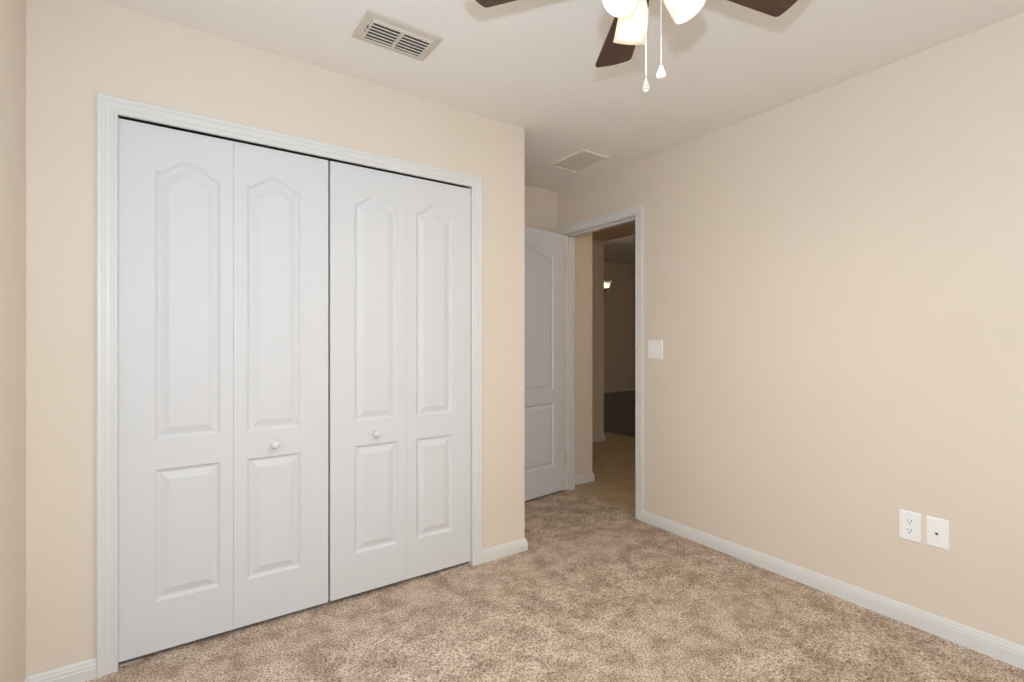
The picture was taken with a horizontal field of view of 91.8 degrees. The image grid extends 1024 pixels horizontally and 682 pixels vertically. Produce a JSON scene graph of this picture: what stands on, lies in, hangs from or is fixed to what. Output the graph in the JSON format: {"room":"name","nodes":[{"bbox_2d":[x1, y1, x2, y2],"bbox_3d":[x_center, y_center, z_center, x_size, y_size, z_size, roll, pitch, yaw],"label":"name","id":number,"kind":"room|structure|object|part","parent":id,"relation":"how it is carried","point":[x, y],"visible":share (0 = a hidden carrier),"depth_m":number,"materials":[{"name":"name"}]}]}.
{"room":"empty bedroom","nodes":[
{"label":"empty bedroom","id":0,"kind":"room"},
{"bbox_2d":[0,0,25,681],"bbox_3d":[-0.932,-0.005,0.560,0.100,2.440,4.481,0,0,-35],"label":"wall","id":1,"kind":"structure","parent":0,"point":[12,12],"depth_m":1.53,"materials":[{"name":"beige paint"}]},
{"bbox_2d":[26,0,524,676],"bbox_3d":[-1.018,-0.005,2.604,2.083,2.440,0.820,0,0,-35],"label":"wall","id":2,"kind":"structure","parent":0,"point":[76,50],"depth_m":1.77,"materials":[{"name":"beige paint"}]},
{"bbox_2d":[24,658,95,681],"bbox_3d":[-0.597,1.173,0.324,0.185,0.083,3.412,0,0,-35],"label":"baseboard","id":3,"kind":"structure","parent":2,"relation":"attached to","point":[82,671],"depth_m":1.73,"materials":[{"name":"white paint"}]},
{"bbox_2d":[118,118,327,666],"bbox_3d":[-1.137,0.189,2.032,0.746,2.022,0.066,0,0,-35],"label":"bifold closet door","id":4,"kind":"structure","parent":2,"relation":"in","point":[223,244],"depth_m":2.00,"materials":[{"name":"white paint"}]},
{"bbox_3d":[-1.302,0.178,1.939,0.370,2.001,0.030,0,0,-35],"label":"door","id":5,"kind":"part","parent":4,"relation":"part of","materials":[{"name":"white paint"}]},
{"bbox_3d":[-1.005,0.435,2.106,0.035,0.035,0.038,0,0,-35],"label":"knob","id":6,"kind":"part","parent":4,"relation":"part of","materials":[{"name":"white paint"}]},
{"bbox_3d":[-0.995,0.178,2.152,0.376,2.001,0.030,0,0,-35],"label":"door","id":7,"kind":"part","parent":4,"relation":"part of","materials":[{"name":"white paint"}]},
{"bbox_2d":[96,92,481,677],"bbox_3d":[-0.857,0.163,2.276,1.607,2.104,0.132,0,0,-35],"label":"trim","id":8,"kind":"structure","parent":2,"relation":"attached to","point":[109,108],"depth_m":1.80,"materials":[{"name":"white paint"}]},
{"bbox_2d":[119,116,467,187],"bbox_3d":[-0.860,-0.856,2.281,1.487,0.028,0.030,0,0,-35],"label":"door track","id":9,"kind":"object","parent":2,"relation":"attached to","point":[120,117],"depth_m":2.16,"materials":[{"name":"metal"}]},
{"bbox_2d":[328,161,469,600],"bbox_3d":[-0.523,0.189,2.457,0.731,2.022,0.066,0,0,-35],"label":"bifold closet door","id":10,"kind":"structure","parent":2,"relation":"in","point":[399,245],"depth_m":2.43,"materials":[{"name":"white paint"}]},
{"bbox_3d":[-0.682,0.178,2.368,0.368,2.001,0.030,0,0,-35],"label":"door","id":11,"kind":"part","parent":10,"relation":"part of","materials":[{"name":"white paint"}]},
{"bbox_3d":[-0.643,0.435,2.356,0.035,0.035,0.038,0,0,-35],"label":"knob","id":12,"kind":"part","parent":10,"relation":"part of","materials":[{"name":"white paint"}]},
{"bbox_3d":[-0.381,0.178,2.576,0.362,2.001,0.030,0,0,-35],"label":"door","id":13,"kind":"part","parent":10,"relation":"part of","materials":[{"name":"white paint"}]},
{"bbox_2d":[482,538,527,562],"bbox_3d":[-0.102,1.173,3.412,0.626,0.083,1.450,0,0,13],"label":"baseboard","id":14,"kind":"structure","parent":2,"relation":"attached to","point":[503,550],"depth_m":2.77,"materials":[{"name":"white paint"}]},
{"bbox_2d":[328,161,556,232],"bbox_3d":[-0.854,-0.005,3.286,3.128,2.440,0.115,0,0,-35],"label":"wall","id":15,"kind":"structure","parent":0,"point":[540,204],"depth_m":3.96,"materials":[{"name":"beige paint"}]},
{"bbox_2d":[85,390,1023,681],"bbox_3d":[2.130,1.233,5.890,11.198,0.084,9.770,0,0,-35],"label":"floor","id":16,"kind":"structure","parent":0,"point":[599,592],"depth_m":2.09,"materials":[{"name":"carpet"}]},
{"bbox_2d":[97,0,1023,241],"bbox_3d":[0.677,-1.615,2.425,4.868,0.780,5.720,0,0,-35],"label":"ceiling","id":17,"kind":"structure","parent":0,"point":[529,65],"depth_m":2.11,"materials":[{"name":"white paint"}]},
{"bbox_2d":[351,9,443,60],"bbox_3d":[-0.459,-1.214,1.992,0.310,0.022,0.200,0,0,-35],"label":"ceiling vent","id":18,"kind":"object","parent":17,"relation":"in","point":[376,28],"visible":1,"depth_m":1.97,"materials":[{"name":"white metal"}]},
{"bbox_2d":[549,149,610,172],"bbox_3d":[0.456,-1.221,3.364,0.248,0.009,0.340,0,0,-35],"label":"ceiling vent","id":19,"kind":"object","parent":17,"relation":"in","point":[583,159],"visible":1,"depth_m":3.35,"materials":[{"name":"white metal"}]},
{"bbox_2d":[476,0,797,92],"bbox_3d":[0.385,-0.932,1.276,0.968,0.586,0.937,0,0,-35],"label":"ceiling fan","id":20,"kind":"object","parent":17,"relation":"hanging from","point":[628,29],"visible":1,"depth_m":1.37,"materials":[{"name":"white glass"}]},
{"bbox_3d":[0.054,-1.006,1.399,0.344,0.006,0.132,0,12,18],"label":"blade","id":21,"kind":"part","parent":20,"relation":"part of","materials":[{"name":"brown wood"}]},
{"bbox_3d":[0.287,-0.899,1.248,0.091,0.112,0.091,33,-21,-35],"label":"lamp shade","id":22,"kind":"part","parent":20,"relation":"part of","materials":[{"name":"white glass"}]},
{"bbox_3d":[0.364,-1.006,1.626,0.132,0.006,0.344,-12,0,0],"label":"blade","id":23,"kind":"part","parent":20,"relation":"part of","materials":[{"name":"brown wood"}]},
{"bbox_3d":[0.337,-0.899,1.384,0.091,0.112,0.091,0,27,-10],"label":"lamp shade","id":24,"kind":"part","parent":20,"relation":"part of","materials":[{"name":"white glass"}]},
{"bbox_3d":[0.430,-0.899,1.272,0.091,0.112,0.091,-29,-10,18],"label":"lamp shade","id":25,"kind":"part","parent":20,"relation":"part of","materials":[{"name":"white glass"}]},
{"bbox_3d":[0.676,-1.006,1.401,0.344,0.006,0.132,0,-12,-18],"label":"blade","id":26,"kind":"part","parent":20,"relation":"part of","materials":[{"name":"brown wood"}]},
{"bbox_2d":[575,232,603,475],"bbox_3d":[-0.366,-0.345,6.774,1.640,3.120,5.277,0,0,-35],"label":"wall","id":27,"kind":"structure","parent":0,"point":[583,243],"depth_m":4.28,"materials":[{"name":"beige paint"}]},
{"bbox_2d":[575,434,604,484],"bbox_3d":[-0.357,1.173,6.773,1.654,0.083,5.291,0,0,-35],"label":"baseboard","id":28,"kind":"structure","parent":27,"relation":"attached to","point":[588,477],"depth_m":4.26,"materials":[{"name":"white paint"}]},
{"bbox_2d":[604,261,634,389],"bbox_3d":[1.293,-0.345,11.189,6.350,3.120,0.100,0,0,-35],"label":"wall","id":29,"kind":"structure","parent":0,"point":[619,299],"depth_m":12.04,"materials":[{"name":"beige paint"}]},
{"bbox_2d":[604,387,634,392],"bbox_3d":[1.375,1.173,11.177,6.230,0.083,0.015,0,0,-35],"label":"baseboard","id":30,"kind":"structure","parent":29,"relation":"attached to","point":[632,388],"depth_m":12.02,"materials":[{"name":"white paint"}]},
{"bbox_2d":[604,235,634,264],"bbox_3d":[3.557,-1.956,8.001,6.450,0.100,7.920,0,0,-35],"label":"ceiling","id":31,"kind":"structure","parent":0,"point":[619,250],"depth_m":10.34,"materials":[{"name":"white paint"}]},
{"bbox_2d":[604,281,611,291],"bbox_3d":[1.356,-1.363,8.715,0.650,1.085,0.597,0,0,-35],"label":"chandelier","id":32,"kind":"object","parent":31,"relation":"hanging from","point":[606,283],"visible":0.27,"depth_m":8.63,"materials":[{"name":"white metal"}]},
{"bbox_3d":[1.654,-0.998,8.679,0.200,0.125,0.200,0,0,-35],"label":"lamp shade","id":33,"kind":"part","parent":32,"relation":"part of","materials":[{"name":"white glass"}]},
{"bbox_2d":[557,12,1023,645],"bbox_3d":[1.664,-0.005,2.293,0.115,2.440,4.381,0,0,-35],"label":"wall","id":34,"kind":"structure","parent":0,"point":[833,277],"depth_m":2.29,"materials":[{"name":"beige paint"}]},
{"bbox_2d":[525,227,565,500],"bbox_3d":[0.144,0.162,3.733,0.743,2.030,0.161,0,0,-42],"label":"door","id":35,"kind":"structure","parent":34,"relation":"in","point":[545,251],"depth_m":3.81,"materials":[{"name":"white paint"}]},
{"bbox_2d":[558,204,642,520],"bbox_3d":[0.672,0.145,3.712,0.132,2.138,0.873,0,0,-35],"label":"trim","id":36,"kind":"structure","parent":34,"relation":"attached to","point":[634,213],"depth_m":3.67,"materials":[{"name":"white paint"}]},
{"bbox_2d":[648,340,662,358],"bbox_3d":[0.930,0.050,3.237,0.019,0.124,0.118,0,0,-35],"label":"light switch","id":37,"kind":"object","parent":34,"relation":"attached to","point":[655,347],"visible":1,"depth_m":3.23,"materials":[{"name":"white plastic"}]},
{"bbox_2d":[642,511,1023,669],"bbox_3d":[1.823,1.173,1.950,0.015,0.083,3.335,0,0,-35],"label":"baseboard","id":38,"kind":"structure","parent":34,"relation":"attached to","point":[1006,651],"depth_m":2.25,"materials":[{"name":"white paint"}]},
{"bbox_2d":[899,509,920,543],"bbox_3d":[1.705,0.790,2.126,0.008,0.126,0.078,0,0,-35],"label":"power outlet","id":39,"kind":"object","parent":34,"relation":"attached to","point":[909,522],"visible":1,"depth_m":2.12,"materials":[{"name":"white plastic"}]},
{"bbox_2d":[904,527,913,534],"bbox_3d":[1.703,0.809,2.124,0.004,0.027,0.034,0,0,-35],"label":"receptacle","id":40,"kind":"object","parent":39,"relation":"attached to","point":[907,530],"depth_m":2.13,"materials":[{"name":"white plastic"}]},
{"bbox_2d":[904,518,913,525],"bbox_3d":[1.703,0.770,2.124,0.004,0.027,0.034,0,0,-35],"label":"receptacle","id":41,"kind":"object","parent":39,"relation":"attached to","point":[907,521],"depth_m":2.13,"materials":[{"name":"white plastic"}]},
{"bbox_2d":[926,515,948,550],"bbox_3d":[1.756,0.789,2.050,0.009,0.122,0.074,0,0,-35],"label":"phone jack","id":42,"kind":"object","parent":34,"relation":"attached to","point":[937,529],"visible":1,"depth_m":2.05,"materials":[{"name":"white plastic"}]}
]}

